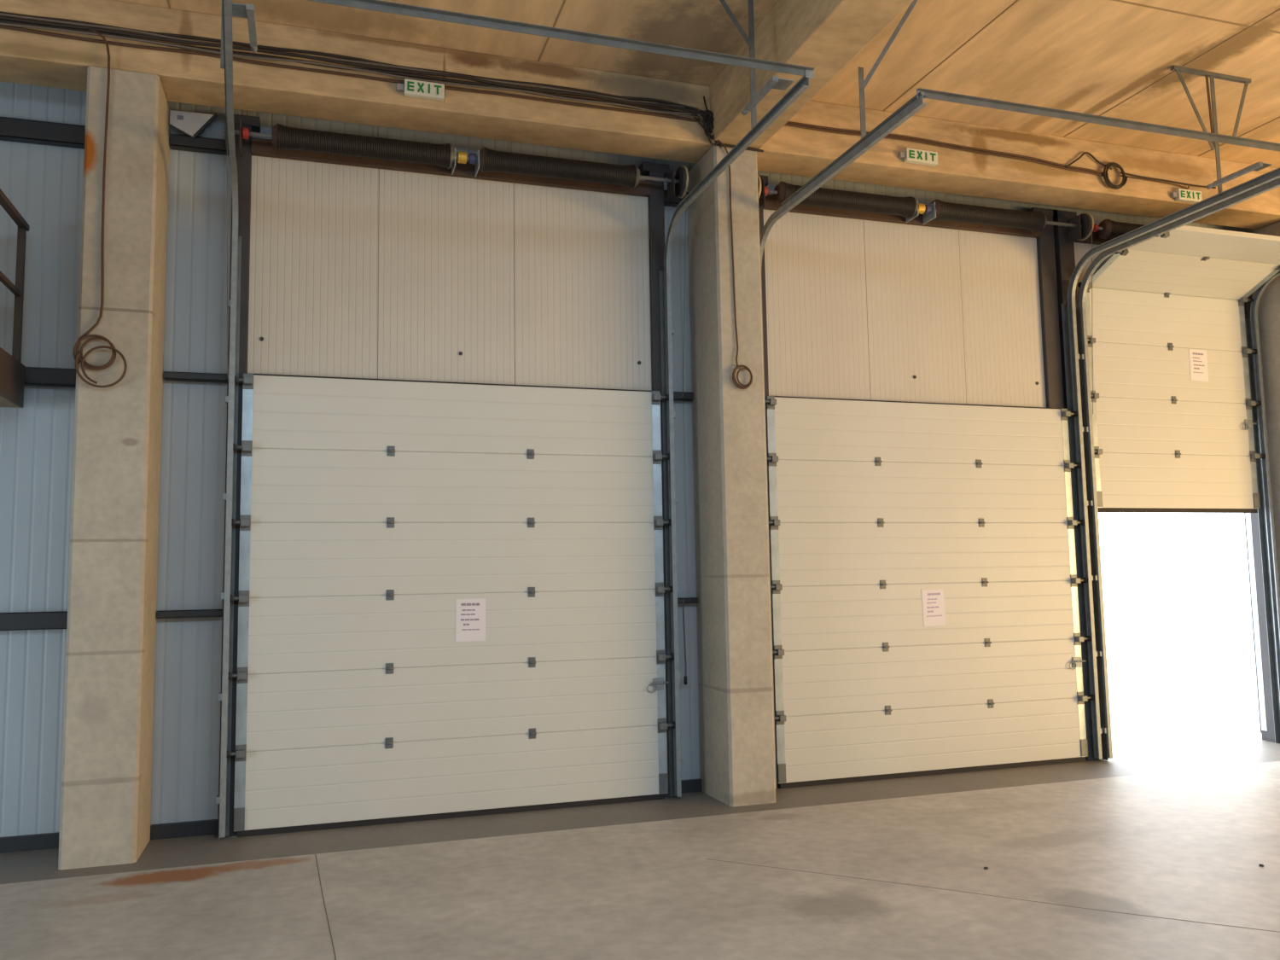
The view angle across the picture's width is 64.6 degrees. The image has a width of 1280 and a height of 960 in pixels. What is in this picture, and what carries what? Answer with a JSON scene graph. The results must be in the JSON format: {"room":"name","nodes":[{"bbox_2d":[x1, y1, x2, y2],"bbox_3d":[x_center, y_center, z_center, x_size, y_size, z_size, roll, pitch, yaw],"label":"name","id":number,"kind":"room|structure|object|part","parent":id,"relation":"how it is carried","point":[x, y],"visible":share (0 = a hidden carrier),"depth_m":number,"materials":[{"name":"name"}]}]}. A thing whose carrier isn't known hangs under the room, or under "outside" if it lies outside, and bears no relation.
{"room":"warehouse loading bay","nodes":[
{"label":"warehouse loading bay","id":0,"kind":"room"},
{"bbox_2d":[0,347,24,407],"bbox_3d":[-4.585,-0.763,4.525,2.465,0.270,3.220,1,-6,-18],"label":"mezzanine landing","id":1,"kind":"object","parent":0,"point":[12,371],"visible":1,"depth_m":6.17,"materials":[{"name":"grey"}]},
{"bbox_2d":[0,188,29,361],"bbox_3d":[-3.471,-1.313,4.999,0.052,0.958,3.120,1,-6,-18],"label":"guard rail","id":2,"kind":"object","parent":1,"relation":"on","point":[18,290],"visible":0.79,"depth_m":6.40,"materials":[{"name":"grey"}]},
{"bbox_3d":[-3.489,-1.321,5.036,0.030,0.030,3.000,1,-6,-18],"label":"rail","id":3,"kind":"part","parent":2,"relation":"part of","materials":[{"name":"grey"}]},
{"bbox_3d":[-3.475,-1.772,5.044,0.045,0.035,3.120,1,-6,-18],"label":"rail","id":4,"kind":"part","parent":2,"relation":"part of","materials":[{"name":"grey"}]},
{"bbox_3d":[-3.947,-1.158,6.434,0.040,0.940,0.040,1,-6,-18],"label":"rail post","id":5,"kind":"part","parent":2,"relation":"part of","materials":[{"name":"grey"}]},
{"bbox_2d":[0,81,1268,853],"bbox_3d":[0.540,-0.283,8.040,22.000,5.370,0.110,1,-6,-18],"label":"wall","id":6,"kind":"structure","parent":0,"point":[43,183],"depth_m":6.73,"materials":[{"name":"metal"}]},
{"bbox_2d":[0,610,67,630],"bbox_3d":[-6.727,0.854,5.487,6.630,0.110,0.078,1,-6,-18],"label":"steel girt","id":7,"kind":"structure","parent":6,"relation":"attached to","point":[25,620],"depth_m":6.39,"materials":[{"name":"grey"}]},
{"bbox_2d":[0,116,85,149],"bbox_3d":[-6.783,-2.341,5.795,6.630,0.130,0.078,1,-6,-18],"label":"steel girt","id":8,"kind":"structure","parent":6,"relation":"attached to","point":[11,129],"depth_m":6.68,"materials":[{"name":"grey"}]},
{"bbox_3d":[-4.109,-0.386,6.545,0.926,5.290,0.060,1,-6,-18],"label":"cladding panel","id":9,"kind":"part","parent":6,"relation":"part of","materials":[{"name":"metal"}]},
{"bbox_2d":[24,366,75,387],"bbox_3d":[-6.754,-0.709,5.638,6.630,0.110,0.078,1,-6,-18],"label":"steel girt","id":10,"kind":"structure","parent":6,"relation":"attached to","point":[35,376],"depth_m":6.56,"materials":[{"name":"grey"}]},
{"bbox_2d":[157,609,222,618],"bbox_3d":[-2.972,0.886,6.713,0.410,0.050,0.078,1,-6,-18],"label":"steel girt","id":11,"kind":"structure","parent":6,"relation":"attached to","point":[195,613],"depth_m":6.67,"materials":[{"name":"grey"}]},
{"bbox_2d":[163,371,227,383],"bbox_3d":[-3.000,-0.696,6.865,0.410,0.050,0.078,1,-6,-18],"label":"steel girt","id":12,"kind":"structure","parent":6,"relation":"attached to","point":[168,375],"depth_m":6.83,"materials":[{"name":"grey"}]},
{"bbox_3d":[-3.211,-0.373,6.838,0.956,5.290,0.060,1,-6,-18],"label":"cladding panel","id":13,"kind":"part","parent":6,"relation":"part of","materials":[{"name":"metal"}]},
{"bbox_2d":[170,133,229,155],"bbox_3d":[-3.028,-2.323,7.021,0.410,0.080,0.078,1,-6,-18],"label":"steel girt","id":14,"kind":"structure","parent":6,"relation":"attached to","point":[183,142],"depth_m":6.99,"materials":[{"name":"grey"}]},
{"bbox_2d":[169,110,213,137],"bbox_3d":[-3.079,-2.446,6.967,0.285,0.175,0.017,1,-6,-18],"label":"board","id":15,"kind":"object","parent":14,"relation":"on","point":[189,123],"visible":1,"depth_m":6.95,"materials":[{"name":"grey"}]},
{"bbox_2d":[192,112,217,138],"bbox_3d":[-3.001,-2.447,6.991,0.154,0.191,0.020,1,-6,-18],"label":"strap","id":16,"kind":"object","parent":15,"relation":"attached to","point":[214,116],"visible":1,"depth_m":6.98,"materials":[{"name":"rubber"}]},
{"bbox_3d":[-2.366,-2.630,7.344,0.896,0.730,0.060,1,-6,-18],"label":"cladding panel","id":17,"kind":"part","parent":6,"relation":"part of","materials":[{"name":"metal"}]},
{"bbox_3d":[-1.468,-2.618,7.637,0.986,0.730,0.060,1,-6,-18],"label":"cladding panel","id":18,"kind":"part","parent":6,"relation":"part of","materials":[{"name":"metal"}]},
{"bbox_3d":[-0.479,-2.604,7.959,1.086,0.730,0.060,1,-6,-18],"label":"cladding panel","id":19,"kind":"part","parent":6,"relation":"part of","materials":[{"name":"metal"}]},
{"bbox_3d":[0.587,2.337,7.783,22.000,0.105,0.100,1,-6,-18],"label":"rail","id":20,"kind":"part","parent":6,"relation":"part of","materials":[{"name":"grey paint"}]},
{"bbox_3d":[0.521,-0.321,8.053,0.930,5.290,0.060,1,-6,-18],"label":"cladding panel","id":21,"kind":"part","parent":6,"relation":"part of","materials":[{"name":"metal"}]},
{"bbox_2d":[663,190,688,207],"bbox_3d":[0.272,-2.247,8.093,0.230,0.100,0.078,1,-6,-18],"label":"steel girt","id":22,"kind":"structure","parent":6,"relation":"attached to","point":[675,200],"depth_m":8.06,"materials":[{"name":"grey"}]},
{"bbox_2d":[673,391,693,401],"bbox_3d":[0.299,-0.655,7.940,0.230,0.060,0.078,1,-6,-18],"label":"steel girt","id":23,"kind":"structure","parent":6,"relation":"attached to","point":[677,396],"depth_m":7.92,"materials":[{"name":"grey"}]},
{"bbox_2d":[677,597,698,603],"bbox_3d":[0.327,0.927,7.788,0.230,0.040,0.078,1,-6,-18],"label":"steel girt","id":24,"kind":"structure","parent":6,"relation":"attached to","point":[686,600],"depth_m":7.76,"materials":[{"name":"grey"}]},
{"bbox_2d":[682,599,686,684],"bbox_3d":[0.339,1.230,7.705,0.026,0.640,0.038,1,-6,-18],"label":"pull cord","id":25,"kind":"object","parent":24,"relation":"hanging from","point":[685,676],"visible":1,"depth_m":7.69,"materials":[{"name":"fabric"}]},
{"bbox_3d":[1.370,-2.578,8.561,0.936,0.730,0.060,1,-6,-18],"label":"cladding panel","id":26,"kind":"part","parent":6,"relation":"part of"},
{"bbox_3d":[2.264,-2.566,8.853,0.936,0.730,0.060,1,-6,-18],"label":"cladding panel","id":27,"kind":"part","parent":6,"relation":"part of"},
{"bbox_3d":[3.148,-2.553,9.141,0.916,0.730,0.060,1,-6,-18],"label":"cladding panel","id":28,"kind":"part","parent":6,"relation":"part of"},
{"bbox_3d":[3.791,-0.276,9.119,0.350,5.290,0.060,1,-6,-18],"label":"cladding panel","id":29,"kind":"part","parent":6,"relation":"part of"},
{"bbox_3d":[4.346,-2.537,9.531,0.896,0.730,0.060,1,-6,-18],"label":"cladding panel","id":30,"kind":"part","parent":6,"relation":"part of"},
{"bbox_3d":[5.282,-2.524,9.836,1.066,0.730,0.060,1,-6,-18],"label":"cladding panel","id":31,"kind":"part","parent":6,"relation":"part of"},
{"bbox_3d":[6.272,-0.241,9.927,0.926,5.290,0.060,1,-6,-18],"label":"cladding panel","id":32,"kind":"part","parent":6,"relation":"part of","materials":[{"name":"metal"}]},
{"bbox_2d":[0,739,1279,959],"bbox_3d":[3.243,1.692,-0.341,22.000,0.301,17.240,1,-6,-18],"label":"floor","id":33,"kind":"structure","parent":0,"point":[1188,845],"depth_m":5.44,"materials":[{"name":"concrete"}]},
{"bbox_2d":[58,66,170,869],"bbox_3d":[-3.305,-0.111,6.421,0.410,4.910,0.580,1,-6,-18],"label":"concrete column","id":34,"kind":"structure","parent":33,"relation":"on","point":[106,792],"depth_m":6.17,"materials":[{"name":"concrete"}]},
{"bbox_2d":[72,29,127,387],"bbox_3d":[-3.293,-1.695,6.236,0.299,2.286,0.063,0,-6,-11],"label":"cable","id":35,"kind":"object","parent":34,"relation":"attached to","point":[77,355],"visible":1,"depth_m":6.17,"materials":[{"name":"brown plastic"}]},
{"bbox_2d":[214,114,260,837],"bbox_3d":[-2.737,-0.098,6.856,0.220,4.888,0.125,1,-6,-18],"label":"steel column","id":36,"kind":"structure","parent":33,"relation":"on","point":[253,123],"depth_m":6.89,"materials":[{"name":"metal"}]},
{"bbox_2d":[215,0,241,840],"bbox_3d":[-2.325,0.001,5.632,0.084,4.404,2.427,1,-6,-20],"label":"door track","id":37,"kind":"object","parent":36,"relation":"attached to","point":[231,399],"visible":0.98,"depth_m":6.63,"materials":[{"name":"metal"}]},
{"bbox_2d":[232,2,257,52],"bbox_3d":[-2.021,-2.291,5.118,0.147,0.036,0.420,1,-6,-18],"label":"bracket","id":38,"kind":"object","parent":37,"relation":"attached to","point":[247,10],"visible":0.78,"depth_m":5.03,"materials":[{"name":"metal"}]},
{"bbox_3d":[-1.989,-2.318,4.994,0.130,0.006,0.120,1,-6,-18],"label":"mounting plate","id":39,"kind":"part","parent":38,"relation":"part of","materials":[{"name":"metal"}]},
{"bbox_2d":[226,373,675,837],"bbox_3d":[-1.233,0.814,7.133,3.103,3.040,0.102,1,-6,-18],"label":"door","id":40,"kind":"structure","parent":37,"relation":"attached to","point":[369,508],"depth_m":7.09,"materials":[{"name":"white metal"}]},
{"bbox_2d":[455,598,485,641],"bbox_3d":[-1.193,0.987,7.135,0.212,0.297,0.003,1,-6,-18],"label":"notice sheet","id":41,"kind":"object","parent":40,"relation":"attached to","point":[470,613],"visible":1,"depth_m":7.13,"materials":[{"name":"white paper"}]},
{"bbox_2d":[306,0,814,78],"bbox_3d":[-0.495,-2.290,5.163,3.085,0.060,0.030,1,-6,-18],"label":"bar","id":42,"kind":"object","parent":37,"relation":"attached to","point":[375,5],"visible":1,"depth_m":5.21,"materials":[{"name":"metal"}]},
{"bbox_3d":[0.944,-2.269,5.641,0.050,0.060,0.004,1,-6,-18],"label":"plate","id":43,"kind":"part","parent":42,"relation":"part of","materials":[{"name":"metal"}]},
{"bbox_2d":[246,372,651,391],"bbox_3d":[-1.297,-0.675,7.368,2.920,0.045,0.140,1,-6,-18],"label":"seal","id":44,"kind":"object","parent":36,"relation":"attached to","point":[247,373],"visible":0.27,"depth_m":7.26,"materials":[{"name":"black rubber"}]},
{"bbox_2d":[250,137,650,197],"bbox_3d":[-1.327,-2.299,7.529,2.920,0.110,0.130,1,-6,-18],"label":"lintel","id":45,"kind":"object","parent":36,"relation":"attached to","point":[259,147],"visible":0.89,"depth_m":7.42,"materials":[{"name":"metal"}]},
{"bbox_2d":[221,117,689,390],"bbox_3d":[-1.209,-1.552,7.288,3.375,1.822,0.250,1,-6,-18],"label":"shaft","id":46,"kind":"object","parent":45,"relation":"attached to","point":[283,137],"visible":0.99,"depth_m":7.27,"materials":[{"name":"metal"}]},
{"bbox_3d":[-2.718,-2.331,6.892,0.008,0.210,0.160,1,-6,-18],"label":"bearing plate","id":47,"kind":"part","parent":46,"relation":"part of","materials":[{"name":"metal"}]},
{"bbox_3d":[0.239,-2.290,7.856,0.008,0.210,0.160,1,-6,-18],"label":"bearing plate","id":48,"kind":"part","parent":46,"relation":"part of","materials":[{"name":"metal"}]},
{"bbox_2d":[638,161,676,797],"bbox_3d":[0.153,-0.057,7.798,0.220,4.888,0.125,1,-6,-18],"label":"steel column","id":49,"kind":"structure","parent":33,"relation":"on","point":[656,206],"depth_m":7.88,"materials":[{"name":"metal"}]},
{"bbox_2d":[659,75,809,798],"bbox_3d":[0.592,0.041,6.583,0.075,4.404,2.423,1,-6,-18],"label":"door track","id":50,"kind":"object","parent":49,"relation":"attached to","point":[666,331],"visible":1,"depth_m":7.60,"materials":[{"name":"metal"}]},
{"bbox_2d":[741,75,794,115],"bbox_3d":[0.755,-2.257,5.970,0.147,0.036,0.440,1,-6,-18],"label":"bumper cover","id":51,"kind":"object","parent":50,"relation":"attached to","point":[776,83],"visible":1,"depth_m":5.87,"materials":[{"name":"metal"}]},
{"bbox_3d":[0.806,-2.285,5.842,0.130,0.006,0.120,1,-6,-18],"label":"mounting plate","id":52,"kind":"part","parent":51,"relation":"part of","materials":[{"name":"metal"}]},
{"bbox_2d":[687,145,776,806],"bbox_3d":[0.683,-0.055,7.720,0.360,4.910,0.580,1,-6,-18],"label":"concrete column","id":53,"kind":"structure","parent":33,"relation":"on","point":[736,715],"depth_m":7.50,"materials":[{"name":"concrete"}]},
{"bbox_2d":[721,142,752,389],"bbox_3d":[0.720,-1.601,7.558,0.214,1.875,0.041,1,-6,-18],"label":"cable","id":54,"kind":"object","parent":53,"relation":"attached to","point":[742,386],"visible":1,"depth_m":7.52,"materials":[{"name":"brown plastic"}]},
{"bbox_2d":[715,142,763,152],"bbox_3d":[0.754,-2.520,7.673,0.400,0.024,0.021,1,-6,-19],"label":"cable","id":55,"kind":"object","parent":53,"relation":"attached to","point":[726,145],"visible":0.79,"depth_m":7.69,"materials":[{"name":"grey plastic"}]},
{"bbox_2d":[758,174,778,787],"bbox_3d":[0.968,-0.046,8.064,0.215,4.888,0.125,1,-6,-18],"label":"steel column","id":56,"kind":"structure","parent":33,"relation":"on","point":[761,209],"depth_m":8.14,"materials":[{"name":"metal"}]},
{"bbox_2d":[759,91,927,788],"bbox_3d":[1.315,0.051,6.818,0.075,4.404,2.423,1,-6,-18],"label":"door track","id":57,"kind":"object","parent":56,"relation":"attached to","point":[914,105],"visible":0.3,"depth_m":6.85,"materials":[{"name":"metal"}]},
{"bbox_2d":[765,395,1094,788],"bbox_3d":[2.413,0.865,8.320,3.033,3.040,0.102,1,-6,-18],"label":"door","id":58,"kind":"structure","parent":57,"relation":"attached to","point":[873,505],"depth_m":8.29,"materials":[{"name":"white metal"}]},
{"bbox_2d":[921,588,946,626],"bbox_3d":[2.411,1.047,8.308,0.212,0.297,0.003,0,-5,-18],"label":"notice sheet","id":59,"kind":"object","parent":58,"relation":"attached to","point":[933,600],"visible":1,"depth_m":8.31,"materials":[{"name":"white paper"}]},
{"bbox_2d":[916,87,1279,151],"bbox_3d":[3.095,-2.236,6.374,3.115,0.060,0.030,1,-6,-18],"label":"bar","id":60,"kind":"object","parent":57,"relation":"attached to","point":[935,95],"visible":1,"depth_m":6.29,"materials":[{"name":"metal"}]},
{"bbox_3d":[1.636,-2.255,5.908,0.050,0.060,0.004,1,-6,-18],"label":"plate","id":61,"kind":"part","parent":60,"relation":"part of","materials":[{"name":"metal"}]},
{"bbox_2d":[762,193,1041,238],"bbox_3d":[2.276,-2.249,8.703,2.710,0.110,0.130,1,-6,-18],"label":"lintel","id":62,"kind":"object","parent":56,"relation":"attached to","point":[770,204],"visible":0.35,"depth_m":8.61,"materials":[{"name":"metal"}]},
{"bbox_2d":[757,174,1093,413],"bbox_3d":[2.449,-1.500,8.480,3.330,1.822,0.250,1,-6,-18],"label":"shaft","id":63,"kind":"object","parent":62,"relation":"attached to","point":[1080,227],"visible":0.91,"depth_m":8.51,"materials":[{"name":"metal"}]},
{"bbox_3d":[0.962,-2.280,8.091,0.008,0.210,0.160,1,-6,-18],"label":"bearing plate","id":64,"kind":"part","parent":63,"relation":"part of","materials":[{"name":"metal"}]},
{"bbox_3d":[3.876,-2.239,9.040,0.008,0.210,0.160,1,-6,-18],"label":"bearing plate","id":65,"kind":"part","parent":63,"relation":"part of","materials":[{"name":"metal"}]},
{"bbox_2d":[774,395,1051,408],"bbox_3d":[2.306,-0.625,8.542,2.710,0.045,0.140,1,-6,-18],"label":"lintel","id":66,"kind":"object","parent":56,"relation":"attached to","point":[775,396],"visible":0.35,"depth_m":8.45,"materials":[{"name":"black metal"}]},
{"bbox_2d":[1025,207,1086,760],"bbox_3d":[3.676,-0.008,8.945,0.260,4.888,0.125,1,-6,-18],"label":"steel column","id":67,"kind":"structure","parent":33,"relation":"on","point":[1045,243],"depth_m":9.03,"materials":[{"name":"metal"}]},
{"bbox_2d":[1053,209,1088,760],"bbox_3d":[3.880,-0.005,9.012,0.260,4.888,0.125,1,-6,-18],"label":"steel column","id":68,"kind":"structure","parent":33,"relation":"on","point":[1064,251],"depth_m":9.14,"materials":[{"name":"metal"}]},
{"bbox_2d":[1073,231,1111,244],"bbox_3d":[4.872,-2.213,9.548,2.000,0.110,0.130,1,-6,-18],"label":"lintel","id":69,"kind":"object","parent":68,"relation":"attached to","point":[1096,239],"depth_m":9.25,"materials":[{"name":"metal"}]},
{"bbox_2d":[1092,218,1143,238],"bbox_3d":[4.941,-2.251,9.369,1.860,0.178,0.184,1,-6,-18],"label":"shaft","id":70,"kind":"object","parent":69,"relation":"attached to","point":[1107,229],"visible":0.34,"depth_m":9.10,"materials":[{"name":"metal"}]},
{"bbox_2d":[1060,167,1279,761],"bbox_3d":[4.202,0.096,7.801,0.075,4.404,2.343,1,-6,-18],"label":"door track","id":71,"kind":"object","parent":68,"relation":"attached to","point":[1089,653],"visible":1,"depth_m":8.79,"materials":[{"name":"metal"}]},
{"bbox_2d":[1206,161,1272,189],"bbox_3d":[4.327,-2.191,7.301,0.147,0.036,0.440,1,-6,-18],"label":"metal bracket","id":72,"kind":"object","parent":71,"relation":"attached to","point":[1257,166],"visible":1,"depth_m":7.23,"materials":[{"name":"metal"}]},
{"bbox_3d":[4.378,-2.220,7.173,0.130,0.006,0.120,1,-6,-18],"label":"mounting plate","id":73,"kind":"part","parent":72,"relation":"part of","materials":[{"name":"metal"}]},
{"bbox_2d":[1076,177,1279,760],"bbox_3d":[4.315,0.101,7.795,0.075,4.389,2.423,1,-6,-18],"label":"door track","id":74,"kind":"object","parent":68,"relation":"attached to","point":[1105,721],"visible":0.9,"depth_m":8.79,"materials":[{"name":"metal"}]},
{"bbox_2d":[1077,225,1279,512],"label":"door","id":75,"kind":"structure","parent":74,"relation":"attached to","point":[1166,441],"depth_m":9.25,"materials":[{"name":"white metal"}]},
{"bbox_2d":[1188,349,1208,381],"bbox_3d":[5.211,-1.068,9.440,0.212,0.297,0.003,2,-6,-18],"label":"notice sheet","id":76,"kind":"object","parent":75,"relation":"attached to","point":[1198,358],"visible":1,"depth_m":9.44,"materials":[{"name":"white paper"}]},
{"bbox_2d":[1236,230,1279,743],"bbox_3d":[5.898,0.023,9.669,0.185,4.888,0.125,1,-6,-18],"label":"steel column","id":77,"kind":"structure","parent":33,"relation":"on","point":[1265,651],"depth_m":9.55,"materials":[{"name":"metal"}]},
{"bbox_2d":[1245,270,1279,743],"bbox_3d":[6.240,0.120,8.423,0.075,4.404,2.423,1,-6,-18],"label":"door track","id":78,"kind":"object","parent":77,"relation":"attached to","point":[1271,575],"visible":0.94,"depth_m":9.51,"materials":[{"name":"metal"}]},
{"bbox_2d":[1250,221,1279,593],"bbox_3d":[6.212,0.022,9.521,0.390,4.910,0.580,1,-6,-18],"label":"door track","id":79,"kind":"structure","parent":33,"relation":"on","point":[1269,305],"depth_m":9.59,"materials":[{"name":"metal"}]},
{"bbox_2d":[247,155,1102,407],"bbox_3d":[1.564,-1.429,8.402,8.980,1.555,0.070,1,-6,-18],"label":"wall","id":80,"kind":"structure","parent":0,"point":[355,271],"depth_m":7.68,"materials":[{"name":"metal"}]},
{"bbox_3d":[-2.295,-1.482,7.150,0.861,1.555,0.060,1,-6,-18],"label":"infill panel","id":81,"kind":"part","parent":80,"relation":"part of","materials":[{"name":"metal"}]},
{"bbox_3d":[-1.416,-1.470,7.436,0.981,1.555,0.060,1,-6,-18],"label":"infill panel","id":82,"kind":"part","parent":80,"relation":"part of","materials":[{"name":"metal"}]},
{"bbox_3d":[-0.439,-1.456,7.755,1.066,1.555,0.060,1,-6,-18],"label":"infill panel","id":83,"kind":"part","parent":80,"relation":"part of","materials":[{"name":"metal"}]},
{"bbox_3d":[1.446,-1.430,8.369,0.941,1.555,0.060,1,-6,-18],"label":"infill panel","id":84,"kind":"part","parent":80,"relation":"part of","materials":[{"name":"metal"}]},
{"bbox_3d":[2.342,-1.417,8.661,0.936,1.555,0.060,1,-6,-18],"label":"infill panel","id":85,"kind":"part","parent":80,"relation":"part of","materials":[{"name":"metal"}]},
{"bbox_3d":[3.181,-1.406,8.934,0.821,1.555,0.060,1,-6,-18],"label":"infill panel","id":86,"kind":"part","parent":80,"relation":"part of","materials":[{"name":"metal"}]},
{"bbox_2d":[115,0,1279,168],"bbox_3d":[3.091,-3.842,0.363,22.000,0.204,17.600,1,-6,-18],"label":"ceiling","id":87,"kind":"structure","parent":0,"point":[1085,56],"depth_m":7.20,"materials":[{"name":"wood"}]},
{"bbox_2d":[220,6,225,69],"bbox_3d":[-2.241,-2.682,5.477,0.036,0.950,0.006,1,-6,-18],"label":"hanger","id":88,"kind":"object","parent":87,"relation":"hanging from","point":[222,64],"visible":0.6,"depth_m":5.44,"materials":[{"name":"metal"}]},
{"bbox_2d":[0,0,1279,229],"bbox_3d":[0.623,-2.745,7.890,22.000,0.460,0.380,1,-6,-18],"label":"beam","id":89,"kind":"structure","parent":87,"relation":"attached to","point":[26,58],"depth_m":7.36,"materials":[{"name":"wood"}]},
{"bbox_2d":[0,22,706,127],"bbox_3d":[-2.332,-2.722,6.671,6.026,0.134,0.039,1,-6,-18],"label":"cable","id":90,"kind":"object","parent":89,"relation":"attached to","point":[1,23],"visible":1,"depth_m":6.79,"materials":[{"name":"grey plastic"}]},
{"bbox_2d":[0,24,711,127],"bbox_3d":[-2.334,-2.720,6.681,6.030,0.092,0.064,1,-6,-18],"label":"cable","id":91,"kind":"object","parent":89,"relation":"attached to","point":[15,28],"visible":0.97,"depth_m":6.76,"materials":[{"name":"brown plastic"}]},
{"bbox_2d":[0,11,712,133],"bbox_3d":[-2.333,-2.754,6.683,6.031,0.233,0.066,1,-6,-18],"label":"cable","id":92,"kind":"object","parent":89,"relation":"attached to","point":[181,36],"visible":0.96,"depth_m":6.82,"materials":[{"name":"grey plastic"}]},
{"bbox_2d":[11,20,711,125],"bbox_3d":[-2.335,-2.755,6.684,6.028,0.119,0.060,1,-6,-18],"label":"cable","id":93,"kind":"object","parent":89,"relation":"attached to","point":[563,95],"visible":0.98,"depth_m":7.32,"materials":[{"name":"brown plastic"}]},
{"bbox_2d":[396,78,444,101],"bbox_3d":[-1.508,-2.683,6.954,0.320,0.105,0.054,1,-6,-18],"label":"exit sign","id":94,"kind":"object","parent":89,"relation":"attached to","point":[411,88],"visible":1,"depth_m":6.94,"materials":[{"name":"white plastic"}]},
{"bbox_2d":[898,147,937,166],"bbox_3d":[2.248,-2.611,8.176,0.340,0.105,0.054,2,-6,-18],"label":"exit sign","id":95,"kind":"object","parent":89,"relation":"attached to","point":[910,155],"visible":1,"depth_m":8.16,"materials":[{"name":"white plastic"}]},
{"bbox_2d":[784,122,1103,176],"bbox_3d":[2.515,-2.696,8.282,3.241,0.112,0.027,1,-6,-18],"label":"cable","id":96,"kind":"object","parent":89,"relation":"attached to","point":[786,124],"visible":0.86,"depth_m":8.30,"materials":[{"name":"brown plastic"}]},
{"bbox_2d":[786,121,1108,174],"bbox_3d":[2.515,-2.718,8.284,3.241,0.112,0.027,1,-6,-18],"label":"cable","id":97,"kind":"object","parent":89,"relation":"attached to","point":[788,122],"visible":0.91,"depth_m":8.30,"materials":[{"name":"brown plastic"}]},
{"bbox_2d":[1064,151,1111,169],"bbox_3d":[3.864,-2.745,8.723,0.487,0.169,0.018,1,-6,-17],"label":"cable","id":98,"kind":"object","parent":89,"relation":"attached to","point":[1087,153],"visible":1,"depth_m":8.72,"materials":[{"name":"grey plastic"}]},
{"bbox_2d":[1102,162,1127,189],"bbox_3d":[4.118,-2.640,8.780,0.251,0.247,0.036,1,-6,-18],"label":"cable coil","id":99,"kind":"object","parent":89,"relation":"hanging from","point":[1109,165],"visible":1,"depth_m":8.76,"materials":[{"name":"grey"}]},
{"bbox_2d":[1120,174,1189,189],"bbox_3d":[4.553,-2.628,8.940,0.766,0.042,0.017,1,-6,-19],"label":"cable","id":100,"kind":"object","parent":89,"relation":"attached to","point":[1121,175],"visible":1,"depth_m":8.95,"materials":[{"name":"brown plastic"}]},
{"bbox_2d":[1120,171,1215,188],"bbox_3d":[4.697,-2.658,8.991,1.071,0.041,0.024,1,-6,-19],"label":"cable","id":101,"kind":"object","parent":89,"relation":"attached to","point":[1125,173],"visible":0.95,"depth_m":8.98,"materials":[{"name":"grey plastic"}]},
{"bbox_2d":[1170,188,1202,203],"bbox_3d":[4.873,-2.534,9.027,0.310,0.100,0.054,1,-6,-18],"label":"exit sign","id":102,"kind":"object","parent":89,"relation":"attached to","point":[1180,194],"visible":0.95,"depth_m":9.00,"materials":[{"name":"white plastic"}]},
{"bbox_2d":[719,0,756,134],"bbox_3d":[0.589,-2.649,6.373,0.299,0.958,0.016,1,-6,-18],"label":"hanger","id":103,"kind":"object","parent":87,"relation":"hanging from","point":[750,42],"visible":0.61,"depth_m":6.41,"materials":[{"name":"metal"}]},
{"bbox_2d":[709,0,913,149],"bbox_3d":[3.289,-3.563,-0.129,0.400,0.460,16.600,1,-6,-18],"label":"beam","id":104,"kind":"structure","parent":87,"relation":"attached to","point":[824,36],"depth_m":6.49,"materials":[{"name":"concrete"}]},
{"bbox_2d":[0,16,709,127],"bbox_3d":[-2.331,-2.752,6.674,6.030,0.159,0.043,1,-6,-18],"label":"cable","id":105,"kind":"object","parent":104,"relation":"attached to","point":[5,18],"visible":0.97,"depth_m":6.80,"materials":[{"name":"grey plastic"}]},
{"bbox_2d":[0,12,711,129],"bbox_3d":[-2.333,-2.752,6.678,6.028,0.188,0.051,1,-6,-18],"label":"cable","id":106,"kind":"object","parent":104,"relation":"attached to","point":[1,14],"visible":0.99,"depth_m":6.80,"materials":[{"name":"grey plastic"}]},
{"bbox_2d":[0,19,711,133],"bbox_3d":[-2.331,-2.719,6.675,6.031,0.165,0.056,1,-6,-18],"label":"cable","id":107,"kind":"object","parent":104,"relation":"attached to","point":[1,20],"visible":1,"depth_m":6.89,"materials":[{"name":"grey plastic"}]},
{"bbox_2d":[693,96,721,148],"bbox_3d":[0.510,-2.690,7.592,0.210,0.405,0.057,1,-6,-18],"label":"cable tangle","id":108,"kind":"object","parent":104,"relation":"attached to","point":[711,119],"visible":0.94,"depth_m":7.58,"materials":[{"name":"grey plastic"}]},
{"bbox_2d":[858,0,917,138],"bbox_3d":[1.625,-2.645,6.594,0.394,0.958,0.039,-3,-6,16],"label":"hanger","id":109,"kind":"object","parent":87,"relation":"hanging from","point":[862,84],"visible":0.84,"depth_m":6.62,"materials":[{"name":"metal"}]},
{"bbox_2d":[1170,64,1251,195],"bbox_3d":[4.314,-2.596,7.581,0.750,0.956,0.030,1,-6,-18],"label":"hanger","id":110,"kind":"object","parent":87,"relation":"hanging from","point":[1214,145],"visible":0.9,"depth_m":7.58,"materials":[{"name":"metal"}]},
{"label":"outside","id":111,"kind":"structure","parent":0,"visible":0},
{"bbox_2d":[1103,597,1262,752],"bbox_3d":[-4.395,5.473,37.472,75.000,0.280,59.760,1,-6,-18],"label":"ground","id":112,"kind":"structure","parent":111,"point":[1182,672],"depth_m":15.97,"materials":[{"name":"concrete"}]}
]}

